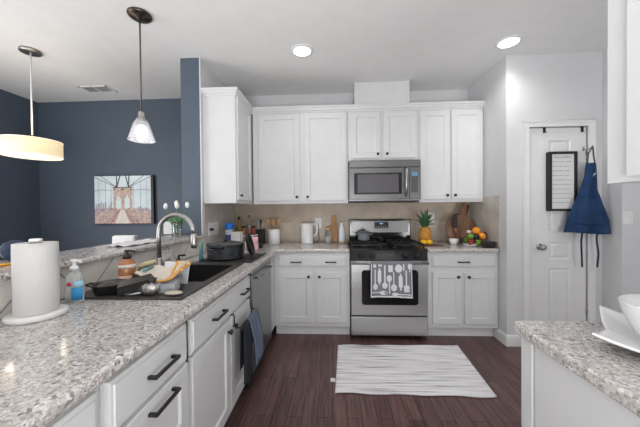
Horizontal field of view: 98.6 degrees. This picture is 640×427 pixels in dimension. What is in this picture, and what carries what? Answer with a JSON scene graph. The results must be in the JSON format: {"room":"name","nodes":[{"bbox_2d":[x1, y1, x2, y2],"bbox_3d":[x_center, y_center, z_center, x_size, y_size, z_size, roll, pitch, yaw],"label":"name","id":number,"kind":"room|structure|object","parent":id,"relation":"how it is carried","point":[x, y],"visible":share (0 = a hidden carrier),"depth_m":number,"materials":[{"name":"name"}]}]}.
{"room":"kitchen","nodes":[
{"label":"kitchen","id":0,"kind":"room"},
{"bbox_2d":[0,89,40,260],"bbox_3d":[-3.846,-0.047,1.206,0.100,2.750,5.030,-1,1,3],"label":"wall","id":1,"kind":"structure","parent":0,"point":[19,178],"depth_m":3.37,"materials":[{"name":"blue paint"}]},
{"bbox_2d":[180,58,224,252],"bbox_3d":[-1.185,-0.093,3.096,0.190,2.750,0.990,-1,1,3],"label":"wall","id":2,"kind":"structure","parent":0,"point":[189,67],"depth_m":2.60,"materials":[{"name":"blue paint"}]},
{"bbox_2d":[199,57,203,233],"bbox_3d":[-1.120,-0.633,2.598,0.010,1.660,0.026,-1,1,3],"label":"trim","id":3,"kind":"structure","parent":2,"relation":"attached to","point":[200,70],"depth_m":2.59,"materials":[{"name":"paint"}]},
{"bbox_2d":[203,202,235,251],"bbox_3d":[-1.085,0.123,3.054,0.008,0.484,0.850,-1,1,3],"label":"backsplash","id":4,"kind":"structure","parent":2,"relation":"attached to","point":[222,214],"depth_m":2.95,"materials":[{"name":"tile"}]},
{"bbox_2d":[208,222,218,235],"bbox_3d":[-1.089,0.153,2.807,0.008,0.129,0.234,-1,1,3],"label":"wall outlet","id":5,"kind":"object","parent":4,"relation":"attached to","point":[214,225],"visible":0.83,"depth_m":2.80,"materials":[{"name":"white plastic"}]},
{"bbox_2d":[202,96,256,204],"bbox_3d":[-0.915,-0.631,3.044,0.361,1.057,0.854,-1,1,3],"label":"upper cabinet","id":6,"kind":"object","parent":2,"relation":"attached to","point":[227,122],"visible":0.98,"depth_m":2.62,"materials":[{"name":"white wood"}]},
{"bbox_2d":[201,87,484,113],"bbox_3d":[0.326,-1.163,2.786,2.875,0.068,0.546,-1,1,3],"label":"crown molding","id":7,"kind":"structure","parent":6,"relation":"attached to","point":[209,91],"depth_m":3.01,"materials":[{"name":"wood"}]},
{"bbox_2d":[38,90,467,251],"bbox_3d":[-0.934,-0.100,3.529,5.487,2.750,0.100,-1,1,3],"label":"wall","id":8,"kind":"structure","parent":0,"point":[93,134],"depth_m":3.56,"materials":[{"name":"blue paint"}]},
{"bbox_2d":[94,175,155,223],"bbox_3d":[-2.506,-0.176,3.532,0.781,0.620,0.047,-1,1,3],"label":"wall picture","id":9,"kind":"object","parent":8,"relation":"attached to","point":[119,199],"visible":1,"depth_m":3.51,"materials":[{"name":"paper"}]},
{"bbox_2d":[163,222,171,233],"bbox_3d":[-1.947,0.184,3.528,0.125,0.160,0.009,-1,1,3],"label":"light switch","id":10,"kind":"object","parent":8,"relation":"attached to","point":[167,226],"visible":0.78,"depth_m":3.53,"materials":[{"name":"white plastic"}]},
{"bbox_2d":[253,112,347,204],"bbox_3d":[-0.216,-0.640,3.241,1.070,1.057,0.391,-1,1,3],"label":"upper cabinet","id":11,"kind":"object","parent":8,"relation":"attached to","point":[299,158],"visible":1,"depth_m":3.08,"materials":[{"name":"white wood"}]},
{"bbox_2d":[236,222,448,241],"bbox_3d":[0.369,0.228,3.414,2.877,0.239,0.010,-1,1,3],"label":"backsplash","id":12,"kind":"object","parent":8,"relation":"attached to","point":[289,232],"visible":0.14,"depth_m":3.43,"materials":[{"name":"tile"}]},
{"bbox_2d":[236,202,467,222],"bbox_3d":[0.367,-0.013,3.411,2.877,0.245,0.010,-1,1,3],"label":"backsplash","id":13,"kind":"structure","parent":8,"relation":"attached to","point":[293,213],"depth_m":3.41,"materials":[{"name":"tile"}]},
{"bbox_2d":[315,218,321,227],"bbox_3d":[-0.020,0.120,3.422,0.078,0.130,0.008,-1,1,3],"label":"wall outlet","id":14,"kind":"object","parent":13,"relation":"attached to","point":[318,221],"visible":0.85,"depth_m":3.42,"materials":[{"name":"white plastic"}]},
{"bbox_2d":[353,81,409,103],"bbox_3d":[0.703,-1.333,3.240,0.613,0.307,0.287,-1,1,3],"label":"duct cover","id":15,"kind":"object","parent":8,"relation":"attached to","point":[393,91],"visible":0.62,"depth_m":3.10,"materials":[{"name":"paint"}]},
{"bbox_2d":[348,110,417,161],"bbox_3d":[0.703,-0.879,3.193,0.768,0.595,0.391,-1,1,3],"label":"upper cabinet","id":16,"kind":"object","parent":8,"relation":"attached to","point":[372,135],"visible":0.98,"depth_m":3.03,"materials":[{"name":"white wood"}]},
{"bbox_2d":[348,159,419,202],"bbox_3d":[0.705,-0.353,3.146,0.760,0.450,0.474,-1,1,3],"label":"microwave","id":17,"kind":"object","parent":16,"relation":"attached to","point":[369,181],"visible":1,"depth_m":2.96,"materials":[{"name":"silver metal"}]},
{"bbox_2d":[410,108,483,202],"bbox_3d":[1.438,-0.655,3.159,0.695,1.057,0.391,-1,1,3],"label":"upper cabinet","id":18,"kind":"object","parent":8,"relation":"attached to","point":[450,141],"visible":0.99,"depth_m":3.00,"materials":[{"name":"white wood"}]},
{"bbox_2d":[0,0,607,102],"bbox_3d":[0.112,-1.482,1.004,8.050,0.050,5.050,-1,1,3],"label":"ceiling","id":19,"kind":"structure","parent":0,"point":[432,45],"depth_m":2.34,"materials":[{"name":"paint"}]},
{"bbox_2d":[0,45,63,160],"bbox_3d":[-2.566,-0.977,2.448,0.410,0.941,0.410,-1,1,3],"label":"lamp","id":20,"kind":"object","parent":19,"relation":"hanging from","point":[11,145],"visible":1,"depth_m":2.38,"materials":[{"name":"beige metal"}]},
{"bbox_2d":[0,152,61,159],"bbox_3d":[-2.562,-0.516,2.453,0.390,0.003,0.390,-1,1,3],"label":"diffuser","id":21,"kind":"object","parent":20,"relation":"attached to","point":[23,155],"depth_m":2.44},
{"bbox_2d":[77,85,116,92],"bbox_3d":[-2.597,-1.452,3.220,0.340,0.008,0.170,-1,1,3],"label":"ceiling vent","id":22,"kind":"object","parent":19,"relation":"in","point":[103,88],"visible":1,"depth_m":3.22,"materials":[{"name":"metal"}]},
{"bbox_2d":[126,7,155,143],"bbox_3d":[-1.313,-0.994,2.016,0.180,0.920,0.180,-1,1,3],"label":"pendant light","id":23,"kind":"object","parent":19,"relation":"hanging from","point":[140,131],"visible":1,"depth_m":2.00,"materials":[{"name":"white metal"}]},
{"bbox_2d":[136,111,146,121],"bbox_3d":[-1.310,-0.710,2.019,0.080,0.080,0.080,-1,1,3],"label":"socket","id":24,"kind":"object","parent":23,"relation":"attached to","point":[141,115],"depth_m":2.00,"materials":[{"name":"silver metal"}]},
{"bbox_2d":[291,44,312,56],"bbox_3d":[-0.163,-1.466,2.484,0.202,0.010,0.202,-1,1,3],"label":"recessed light","id":25,"kind":"object","parent":19,"relation":"in","point":[299,50],"visible":1,"depth_m":2.47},
{"bbox_2d":[495,35,522,48],"bbox_3d":[1.634,-1.482,2.384,0.202,0.010,0.202,-1,1,3],"label":"recessed light","id":26,"kind":"object","parent":19,"relation":"in","point":[512,40],"visible":1,"depth_m":2.37,"materials":[{"name":"glass"}]},
{"bbox_2d":[224,326,520,426],"bbox_3d":[0.138,1.317,1.035,8.050,0.050,5.050,-1,1,3],"label":"floor","id":27,"kind":"structure","parent":0,"point":[291,386],"depth_m":1.93,"materials":[{"name":"brown wood"}]},
{"bbox_2d":[45,386,99,426],"bbox_3d":[-0.910,0.877,-0.050,0.628,0.875,1.590,-1,1,3],"label":"base cabinet","id":28,"kind":"object","parent":27,"relation":"on","point":[86,412],"visible":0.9,"depth_m":0.66,"materials":[{"name":"wood"}]},
{"bbox_2d":[0,242,349,426],"bbox_3d":[-0.469,0.400,1.288,1.388,0.038,4.318,-1,1,3],"label":"countertop","id":29,"kind":"structure","parent":28,"relation":"on","point":[47,367],"depth_m":0.83,"materials":[{"name":"stone"}]},
{"bbox_2d":[2,238,68,325],"bbox_3d":[-1.070,0.242,1.039,0.176,0.294,0.176,-1,1,3],"label":"towel holder","id":30,"kind":"object","parent":29,"relation":"on","point":[9,320],"visible":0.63,"depth_m":0.99,"materials":[{"name":"white stone"}]},
{"bbox_2d":[11,241,59,317],"bbox_3d":[-1.070,0.239,1.037,0.127,0.257,0.130,-1,1,3],"label":"paper towel roll","id":31,"kind":"object","parent":30,"relation":"on","point":[35,267],"visible":0.98,"depth_m":0.99,"materials":[{"name":"paper"}]},
{"bbox_2d":[64,259,84,303],"bbox_3d":[-1.069,0.293,1.199,0.077,0.188,0.056,-1,1,3],"label":"sanitizer bottle","id":32,"kind":"object","parent":29,"relation":"on","point":[74,281],"visible":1,"depth_m":1.18,"materials":[{"name":"clear plastic"}]},
{"bbox_2d":[85,262,243,299],"bbox_3d":[-0.851,0.483,1.654,0.528,0.225,0.852,-1,1,3],"label":"sink","id":33,"kind":"object","parent":29,"relation":"in","point":[201,274],"visible":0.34,"depth_m":1.49,"materials":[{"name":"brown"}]},
{"bbox_2d":[85,279,126,294],"bbox_3d":[-0.991,0.344,1.295,0.195,0.057,0.116,-1,1,3],"label":"pan","id":34,"kind":"object","parent":33,"relation":"on","point":[105,290],"visible":0.73,"depth_m":1.26,"materials":[{"name":"metal"}]},
{"bbox_2d":[97,280,119,286],"bbox_3d":[-0.980,0.343,1.290,0.088,0.048,0.058,-1,1,-9],"label":"glass dish","id":35,"kind":"object","parent":34,"relation":"in","point":[105,282],"visible":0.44,"depth_m":1.31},
{"bbox_2d":[118,250,135,278],"bbox_3d":[-0.988,0.280,1.413,0.082,0.188,0.077,-1,1,3],"label":"soap bottle","id":36,"kind":"object","parent":33,"relation":"on","point":[126,267],"visible":0.8,"depth_m":1.39,"materials":[{"name":"orange plastic"}]},
{"bbox_2d":[116,273,156,296],"bbox_3d":[-0.861,0.332,1.295,0.160,0.088,0.077,-1,1,-14],"label":"pan","id":37,"kind":"object","parent":33,"relation":"on","point":[131,285],"visible":0.86,"depth_m":1.27,"materials":[{"name":"metal"}]},
{"bbox_2d":[134,260,191,282],"bbox_3d":[-0.807,0.297,1.410,0.265,0.092,0.163,-1,1,3],"label":"cloth","id":38,"kind":"object","parent":37,"relation":"on","point":[162,273],"visible":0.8,"depth_m":1.41,"materials":[{"name":"fabric"}]},
{"bbox_2d":[124,283,159,295],"bbox_3d":[-0.810,0.348,1.266,0.147,0.058,0.054,-1,1,3],"label":"strainer","id":39,"kind":"object","parent":33,"relation":"on","point":[148,289],"visible":1,"depth_m":1.25,"materials":[{"name":"metal"}]},
{"bbox_2d":[140,283,159,295],"bbox_3d":[-0.783,0.348,1.266,0.093,0.058,0.052,-1,1,3],"label":"bowl","id":40,"kind":"object","parent":39,"relation":"on","point":[148,289],"depth_m":1.25,"materials":[{"name":"metal"}]},
{"bbox_2d":[136,259,156,270],"bbox_3d":[-1.003,0.319,1.587,0.114,0.106,0.036,-1,1,-12],"label":"dish brush","id":41,"kind":"object","parent":33,"relation":"on","point":[146,264],"visible":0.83,"depth_m":1.57,"materials":[{"name":"wood"}]},
{"bbox_2d":[157,279,180,292],"bbox_3d":[-0.730,0.349,1.320,0.098,0.054,0.074,-1,1,-6],"label":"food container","id":42,"kind":"object","parent":33,"relation":"on","point":[174,284],"visible":0.84,"depth_m":1.29,"materials":[{"name":"grey plastic"}]},
{"bbox_2d":[164,290,182,294],"bbox_3d":[-0.670,0.363,1.261,0.084,0.018,0.050,-1,1,3],"label":"sponge","id":43,"kind":"object","parent":33,"relation":"on","point":[172,292],"visible":1,"depth_m":1.25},
{"bbox_2d":[164,261,189,283],"bbox_3d":[-0.761,0.313,1.458,0.140,0.122,0.018,-1,1,-2],"label":"cutting board","id":44,"kind":"object","parent":33,"relation":"on","point":[183,275],"visible":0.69,"depth_m":1.46,"materials":[{"name":"plastic"}]},
{"bbox_2d":[188,265,232,281],"bbox_3d":[-0.809,0.487,1.751,0.380,0.215,0.489,-1,1,3],"label":"basin","id":45,"kind":"object","parent":33,"relation":"in","point":[197,273],"depth_m":1.99,"materials":[{"name":"black"}]},
{"bbox_2d":[155,213,197,265],"bbox_3d":[-0.925,0.182,1.807,0.282,0.375,0.130,-1,1,3],"label":"faucet","id":46,"kind":"object","parent":29,"relation":"on","point":[194,242],"visible":0.88,"depth_m":1.76,"materials":[{"name":"silver metal"}]},
{"bbox_2d":[225,223,233,239],"bbox_3d":[-0.956,0.234,2.904,0.090,0.266,0.090,-1,1,3],"label":"spray bottle","id":47,"kind":"object","parent":29,"relation":"on","point":[229,227],"visible":0.7,"depth_m":2.87,"materials":[{"name":"plastic"}]},
{"bbox_2d":[198,253,265,262],"bbox_3d":[-0.718,0.369,2.300,0.432,0.006,0.425,-1,1,3],"label":"drying mat","id":48,"kind":"object","parent":29,"relation":"on","point":[248,258],"visible":0.46,"depth_m":2.19,"materials":[{"name":"black rubber"}]},
{"bbox_2d":[199,241,203,260],"bbox_3d":[-0.917,0.295,2.132,0.039,0.164,0.080,-1,1,-27],"label":"scrub brush","id":49,"kind":"object","parent":48,"relation":"on","point":[201,258],"visible":0.97,"depth_m":2.12,"materials":[{"name":"teal plastic"}]},
{"bbox_2d":[206,239,244,260],"bbox_3d":[-0.773,0.286,2.244,0.300,0.160,0.321,-1,1,3],"label":"stock pot","id":50,"kind":"object","parent":48,"relation":"on","point":[226,250],"visible":1,"depth_m":2.14,"materials":[{"name":"black metal"}]},
{"bbox_2d":[245,225,254,255],"bbox_3d":[-0.583,0.223,2.299,0.081,0.257,0.202,-1,1,3],"label":"skillet","id":51,"kind":"object","parent":48,"relation":"on","point":[248,239],"visible":1,"depth_m":2.30,"materials":[{"name":"black metal"}]},
{"bbox_2d":[231,232,242,241],"bbox_3d":[-0.860,0.279,2.858,0.095,0.176,0.102,-1,1,3],"label":"tissue box","id":52,"kind":"object","parent":29,"relation":"on","point":[235,236],"visible":0.47,"depth_m":2.81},
{"bbox_2d":[236,217,241,231],"bbox_3d":[-0.941,0.201,3.203,0.064,0.326,0.064,-1,1,3],"label":"oil bottle","id":53,"kind":"object","parent":29,"relation":"on","point":[239,227],"visible":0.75,"depth_m":3.18,"materials":[{"name":"yellow glass"}]},
{"bbox_2d":[246,212,251,236],"bbox_3d":[-0.839,0.175,3.248,0.076,0.376,0.076,-1,1,3],"label":"glass bottle","id":54,"kind":"object","parent":29,"relation":"on","point":[248,213],"visible":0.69,"depth_m":3.23,"materials":[{"name":"glass"}]},
{"bbox_2d":[246,237,258,251],"bbox_3d":[-0.656,0.297,2.669,0.118,0.140,0.060,-1,1,3],"label":"snack bag","id":55,"kind":"object","parent":29,"relation":"on","point":[255,239],"visible":0.5,"depth_m":2.65,"materials":[{"name":"pink plastic"}]},
{"bbox_2d":[255,229,265,244],"bbox_3d":[-0.706,0.274,3.242,0.106,0.176,0.106,-1,1,3],"label":"holder","id":56,"kind":"object","parent":29,"relation":"on","point":[261,233],"visible":0.7,"depth_m":3.19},
{"bbox_2d":[268,229,279,243],"bbox_3d":[-0.548,0.272,3.284,0.142,0.174,0.142,-1,1,3],"label":"utensil crock","id":57,"kind":"object","parent":29,"relation":"on","point":[273,234],"visible":0.97,"depth_m":3.22,"materials":[{"name":"white ceramic"}]},
{"bbox_2d":[300,223,317,243],"bbox_3d":[-0.135,0.234,3.285,0.194,0.243,0.150,-1,1,-28],"label":"pitcher","id":58,"kind":"object","parent":29,"relation":"on","point":[307,235],"visible":1,"depth_m":3.22,"materials":[{"name":"white ceramic"}]},
{"bbox_2d":[325,226,330,243],"bbox_3d":[0.094,0.252,3.272,0.074,0.202,0.074,-1,1,3],"label":"jar","id":59,"kind":"object","parent":29,"relation":"on","point":[327,229],"visible":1,"depth_m":3.24,"materials":[{"name":"clear glass"}]},
{"bbox_2d":[330,215,337,242],"bbox_3d":[0.172,0.188,3.351,0.090,0.328,0.061,-1,1,3],"label":"wooden board","id":60,"kind":"object","parent":29,"relation":"on","point":[334,227],"visible":0.86,"depth_m":3.34,"materials":[{"name":"brown wood"}]},
{"bbox_2d":[338,223,344,243],"bbox_3d":[0.259,0.230,3.264,0.079,0.244,0.079,-1,1,3],"label":"milk bottle","id":61,"kind":"object","parent":29,"relation":"on","point":[341,231],"visible":0.98,"depth_m":3.23,"materials":[{"name":"white plastic"}]},
{"bbox_3d":[-0.781,0.299,3.026,0.175,0.130,0.100,-1,1,3],"label":"stand","id":62,"kind":"object","parent":29,"relation":"on","visible":0},
{"bbox_2d":[251,226,255,234],"bbox_3d":[-0.729,0.185,3.022,0.048,0.097,0.047,-1,1,3],"label":"spice jar","id":63,"kind":"object","parent":62,"relation":"on","point":[253,230],"visible":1,"depth_m":3.00,"materials":[{"name":"red glass"}]},
{"bbox_2d":[112,235,138,243],"bbox_3d":[-2.024,0.762,2.677,0.440,1.065,0.470,-1,1,3],"label":"dining chair","id":64,"kind":"object","parent":27,"relation":"on","point":[117,238],"visible":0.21,"depth_m":2.83,"materials":[{"name":"white fabric"}]},
{"bbox_2d":[99,322,188,426],"bbox_3d":[-0.844,0.865,0.953,0.660,0.875,0.419,-1,1,3],"label":"base cabinet","id":65,"kind":"object","parent":27,"relation":"on","point":[152,390],"visible":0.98,"depth_m":0.90,"materials":[{"name":"white wood"}]},
{"bbox_2d":[185,275,250,426],"bbox_3d":[-0.813,0.858,1.585,0.660,0.875,0.844,-1,1,3],"label":"base cabinet","id":66,"kind":"object","parent":27,"relation":"on","point":[215,377],"visible":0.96,"depth_m":1.41,"materials":[{"name":"white wood"}]},
{"bbox_2d":[230,297,258,330],"bbox_3d":[-0.488,0.639,1.791,0.080,0.090,0.365,-1,1,3],"label":"towel bar","id":67,"kind":"object","parent":66,"relation":"attached to","point":[241,328],"visible":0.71,"depth_m":1.63,"materials":[{"name":"black metal"}]},
{"bbox_2d":[240,319,252,384],"bbox_3d":[-0.451,0.839,1.684,0.054,0.344,0.125,-1,1,3],"label":"hand towel","id":68,"kind":"object","parent":67,"relation":"hanging from","point":[246,350],"visible":0.98,"depth_m":1.66,"materials":[{"name":"fabric"}]},
{"bbox_2d":[247,308,263,364],"bbox_3d":[-0.431,0.811,1.841,0.084,0.296,0.209,-1,1,3],"label":"hand towel","id":69,"kind":"object","parent":67,"relation":"hanging from","point":[254,318],"visible":0.77,"depth_m":1.81,"materials":[{"name":"fabric"}]},
{"bbox_2d":[243,258,272,389],"bbox_3d":[-0.756,0.851,2.316,0.647,0.872,0.608,-1,1,3],"label":"dishwasher","id":70,"kind":"object","parent":27,"relation":"on","point":[260,278],"visible":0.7,"depth_m":2.29,"materials":[{"name":"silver metal"}]},
{"bbox_2d":[270,255,274,330],"bbox_3d":[-0.767,0.841,3.048,0.608,0.875,0.843,-1,1,3],"label":"base cabinet","id":71,"kind":"object","parent":27,"relation":"on","point":[272,257],"visible":0.02,"depth_m":2.78,"materials":[{"name":"wood"}]},
{"bbox_2d":[274,252,349,333],"bbox_3d":[-0.069,0.834,3.111,0.776,0.875,0.648,-1,1,3],"label":"base cabinet","id":72,"kind":"object","parent":27,"relation":"on","point":[312,290],"visible":0.99,"depth_m":2.83,"materials":[{"name":"white wood"}]},
{"bbox_2d":[347,219,428,336],"bbox_3d":[0.702,0.669,3.028,0.766,1.192,0.698,-1,1,3],"label":"gas range","id":73,"kind":"object","parent":27,"relation":"on","point":[391,240],"visible":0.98,"depth_m":2.75,"materials":[{"name":"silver metal"}]},
{"bbox_2d":[355,229,372,240],"bbox_3d":[0.504,0.242,3.172,0.190,0.130,0.148,0,1,37],"label":"saucepan","id":74,"kind":"object","parent":73,"relation":"on","point":[363,235],"visible":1,"depth_m":3.12,"materials":[{"name":"grey metal"}]},
{"bbox_2d":[347,242,426,249],"bbox_3d":[0.700,0.347,3.034,0.766,0.044,0.549,-1,1,3],"label":"cooktop","id":75,"kind":"object","parent":73,"relation":"in","point":[352,245],"depth_m":2.82,"materials":[{"name":"metal"}]},
{"bbox_2d":[370,261,412,298],"bbox_3d":[0.694,0.644,2.686,0.407,0.358,0.058,-1,1,3],"label":"dish towel","id":76,"kind":"object","parent":73,"relation":"hanging from","point":[391,279],"visible":1,"depth_m":2.67,"materials":[{"name":"fabric"}]},
{"bbox_2d":[330,344,496,397],"bbox_3d":[0.689,1.265,2.286,1.201,0.015,0.743,-1,1,3],"label":"rug","id":77,"kind":"object","parent":27,"relation":"on","point":[416,370],"visible":1,"depth_m":2.19,"materials":[{"name":"fabric"}]},
{"bbox_2d":[427,252,497,335],"bbox_3d":[1.446,0.821,3.036,0.693,0.875,0.648,-1,1,3],"label":"base cabinet","id":78,"kind":"object","parent":27,"relation":"on","point":[462,286],"visible":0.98,"depth_m":2.75,"materials":[{"name":"white wood"}]},
{"bbox_2d":[415,242,498,251],"bbox_3d":[1.437,0.363,3.036,0.689,0.038,0.638,-1,1,3],"label":"countertop","id":79,"kind":"structure","parent":78,"relation":"on","point":[447,247],"depth_m":2.73,"materials":[{"name":"stone"}]},
{"bbox_2d":[413,208,437,241],"bbox_3d":[1.188,0.138,3.112,0.239,0.412,0.217,-1,1,-13],"label":"pineapple","id":80,"kind":"object","parent":79,"relation":"on","point":[424,233],"visible":0.89,"depth_m":3.08,"materials":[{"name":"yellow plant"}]},
{"bbox_2d":[449,238,458,244],"bbox_3d":[1.480,0.311,3.045,0.104,0.064,0.103,-1,1,3],"label":"bowl","id":81,"kind":"object","parent":79,"relation":"on","point":[453,241],"visible":1,"depth_m":3.01,"materials":[{"name":"white ceramic"}]},
{"bbox_2d":[453,214,457,238],"bbox_3d":[1.532,0.175,3.117,0.046,0.330,0.032,-1,1,3],"label":"kitchen knife","id":82,"kind":"object","parent":79,"relation":"on","point":[455,226],"visible":0.96,"depth_m":3.11,"materials":[{"name":"metal"}]},
{"bbox_2d":[446,202,475,243],"bbox_3d":[1.614,0.101,3.167,0.336,0.484,0.132,-1,1,3],"label":"round board","id":83,"kind":"object","parent":79,"relation":"on","point":[464,223],"visible":0.64,"depth_m":3.15,"materials":[{"name":"brown wood"}]},
{"bbox_2d":[459,237,481,246],"bbox_3d":[1.601,0.303,2.928,0.222,0.080,0.222,-1,1,3],"label":"fruit basket","id":84,"kind":"object","parent":79,"relation":"on","point":[460,238],"visible":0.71,"depth_m":2.86,"materials":[{"name":"white metal"}]},
{"bbox_2d":[479,232,485,239],"bbox_3d":[1.691,0.235,2.878,0.074,0.074,0.074,-1,1,3],"label":"orange","id":85,"kind":"object","parent":84,"relation":"in","point":[482,235],"visible":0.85,"depth_m":2.85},
{"bbox_2d":[472,227,479,233],"bbox_3d":[1.658,0.185,2.924,0.082,0.082,0.082,-1,1,3],"label":"orange","id":86,"kind":"object","parent":85,"relation":"on","point":[475,230],"visible":0.8,"depth_m":2.90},
{"bbox_2d":[481,241,495,247],"bbox_3d":[1.698,0.314,2.773,0.144,0.060,0.120,-1,1,3],"label":"bowl","id":87,"kind":"object","parent":79,"relation":"on","point":[485,244],"visible":1,"depth_m":2.73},
{"bbox_2d":[521,337,639,426],"bbox_3d":[0.967,0.859,0.003,0.625,0.875,1.882,-1,1,3],"label":"kitchen island","id":88,"kind":"object","parent":27,"relation":"on","point":[552,395],"visible":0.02,"depth_m":0.80,"materials":[{"name":"wood"}]},
{"bbox_2d":[514,321,639,416],"bbox_3d":[0.949,0.401,0.006,0.656,0.038,1.897,-1,1,3],"label":"island countertop","id":89,"kind":"structure","parent":88,"relation":"on","point":[614,370],"depth_m":0.74,"materials":[{"name":"stone"}]},
{"bbox_2d":[592,305,639,352],"bbox_3d":[0.945,0.343,0.723,0.312,0.056,0.312,-1,1,-42],"label":"serving dish","id":90,"kind":"object","parent":89,"relation":"on","point":[618,331],"visible":0.91,"depth_m":0.81,"materials":[{"name":"white ceramic"}]},
{"bbox_2d":[618,294,639,334],"bbox_3d":[0.945,0.303,0.723,0.222,0.118,0.222,-1,1,3],"label":"bowl","id":91,"kind":"object","parent":90,"relation":"in","point":[629,304],"visible":1,"depth_m":0.76,"materials":[{"name":"ceramic"}]},
{"bbox_2d":[468,62,499,329],"bbox_3d":[1.840,-0.121,3.077,0.100,2.750,0.730,-1,1,3],"label":"wall","id":92,"kind":"structure","parent":0,"point":[486,88],"depth_m":2.85,"materials":[{"name":"paint"}]},
{"bbox_2d":[468,196,499,247],"bbox_3d":[1.785,0.079,3.024,0.008,0.519,0.625,-1,1,3],"label":"backsplash","id":93,"kind":"structure","parent":92,"relation":"attached to","point":[485,215],"depth_m":2.90,"materials":[{"name":"tile"}]},
{"bbox_2d":[494,328,505,345],"bbox_3d":[1.777,1.206,2.709,0.014,0.105,0.202,-1,1,3],"label":"baseboard","id":94,"kind":"structure","parent":92,"relation":"attached to","point":[499,335],"depth_m":2.70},
{"bbox_2d":[499,52,601,334],"bbox_3d":[2.200,-0.120,2.640,0.863,2.750,0.108,-1,1,3],"label":"wall","id":95,"kind":"structure","parent":0,"point":[557,86],"depth_m":2.59,"materials":[{"name":"paint"}]},
{"bbox_2d":[506,335,520,346],"bbox_3d":[1.843,1.206,2.611,0.157,0.105,0.014,-1,1,3],"label":"baseboard","id":96,"kind":"structure","parent":95,"relation":"attached to","point":[511,340],"depth_m":2.60,"materials":[{"name":"wood"}]},
{"bbox_2d":[529,127,587,320],"bbox_3d":[2.239,0.220,2.579,0.531,2.047,0.103,-1,1,3],"label":"door","id":97,"kind":"structure","parent":95,"relation":"in","point":[557,276],"depth_m":2.60,"materials":[{"name":"white wood"}]},
{"bbox_2d":[546,151,577,210],"bbox_3d":[2.249,-0.297,2.562,0.248,0.550,0.045,-1,1,3],"label":"chart","id":98,"kind":"object","parent":97,"relation":"hanging from","point":[562,166],"visible":1,"depth_m":2.55,"materials":[{"name":"white paper"}]},
{"bbox_3d":[2.458,-0.601,2.523,0.010,0.040,0.104,-1,1,3],"label":"hook","id":99,"kind":"object","parent":97,"relation":"attached to","visible":0},
{"bbox_2d":[564,146,610,266],"bbox_3d":[2.422,-0.058,2.475,0.382,1.096,0.069,0,1,8],"label":"apron","id":100,"kind":"object","parent":99,"relation":"hanging from","point":[588,215],"visible":1,"depth_m":2.47,"materials":[{"name":"blue fabric"}]},
{"bbox_2d":[523,119,595,320],"bbox_3d":[2.237,0.192,2.577,0.650,2.127,0.020,-1,1,3],"label":"trim","id":101,"kind":"structure","parent":95,"relation":"attached to","point":[591,123],"depth_m":2.57,"materials":[{"name":"wood"}]},
{"bbox_2d":[602,49,639,313],"bbox_3d":[2.727,-0.123,2.525,0.200,2.750,0.285,-1,1,3],"label":"wall","id":102,"kind":"structure","parent":0,"point":[620,248],"depth_m":2.44,"materials":[{"name":"paint"}]},
{"bbox_2d":[624,211,632,224],"bbox_3d":[2.673,0.039,2.382,0.072,0.115,0.009,-1,1,3],"label":"light switch","id":103,"kind":"object","parent":102,"relation":"attached to","point":[628,215],"visible":1,"depth_m":2.38,"materials":[{"name":"white plastic"}]},
{"bbox_3d":[-1.253,0.780,0.842,0.120,1.055,3.540,-1,1,3],"label":"wall","id":104,"kind":"structure","parent":0,"visible":0},
{"bbox_2d":[0,238,204,318],"bbox_3d":[-1.190,0.322,0.898,0.008,0.137,3.470,-1,1,3],"label":"backsplash","id":105,"kind":"structure","parent":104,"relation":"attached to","point":[107,269],"depth_m":1.48,"materials":[{"name":"tile"}]},
{"bbox_2d":[162,249,171,260],"bbox_3d":[-1.126,0.308,2.032,0.008,0.072,0.115,-1,1,3],"label":"wall outlet","id":106,"kind":"object","parent":105,"relation":"attached to","point":[167,254],"visible":0.94,"depth_m":2.02,"materials":[{"name":"white plastic"}]},
{"bbox_2d":[0,235,204,281],"bbox_3d":[-1.338,0.237,0.887,0.355,0.031,3.435,-1,1,3],"label":"bar","id":107,"kind":"object","parent":104,"relation":"on","point":[96,253],"visible":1,"depth_m":1.55,"materials":[{"name":"stone"}]},
{"bbox_2d":[0,240,24,259],"bbox_3d":[-1.422,0.171,1.284,0.110,0.095,0.104,-1,1,3],"label":"pouch","id":108,"kind":"object","parent":107,"relation":"on","point":[5,249],"visible":0.49,"depth_m":1.24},
{"bbox_2d":[103,239,155,246],"bbox_3d":[-1.267,0.197,1.887,0.150,0.024,0.336,0,1,8],"label":"napkin","id":109,"kind":"object","parent":107,"relation":"on","point":[123,244],"visible":0.96,"depth_m":1.84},
{"bbox_2d":[171,221,182,236],"bbox_3d":[-1.284,0.136,2.468,0.100,0.135,0.100,-1,1,3],"label":"flower vase","id":110,"kind":"object","parent":107,"relation":"on","point":[176,225],"visible":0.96,"depth_m":2.43,"materials":[{"name":"clear glass"}]},
{"bbox_2d":[163,203,173,224],"bbox_3d":[-1.354,0.048,2.474,0.115,0.285,0.035,-1,1,-4],"label":"tulip","id":111,"kind":"object","parent":110,"relation":"in","point":[165,206],"visible":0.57,"depth_m":2.46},
{"bbox_2d":[173,203,178,220],"bbox_3d":[-1.267,0.045,2.443,0.105,0.288,0.049,-1,1,-6],"label":"tulip","id":112,"kind":"object","parent":110,"relation":"in","point":[176,204],"visible":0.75,"depth_m":2.43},
{"bbox_2d":[179,202,188,225],"bbox_3d":[-1.215,0.042,2.460,0.114,0.295,0.035,-1,1,-5],"label":"tulip","id":113,"kind":"object","parent":110,"relation":"in","point":[186,203],"visible":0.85,"depth_m":2.46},
{"bbox_3d":[1.323,-0.079,-0.321,0.125,2.750,2.490,-1,1,3],"label":"wall","id":114,"kind":"structure","parent":0,"visible":0},
{"bbox_2d":[607,0,639,183],"bbox_3d":[1.084,-0.628,-0.022,0.369,1.074,1.878,-1,1,3],"label":"upper cabinet","id":115,"kind":"object","parent":114,"relation":"attached to","point":[623,116],"visible":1,"depth_m":0.88,"materials":[{"name":"wood"}]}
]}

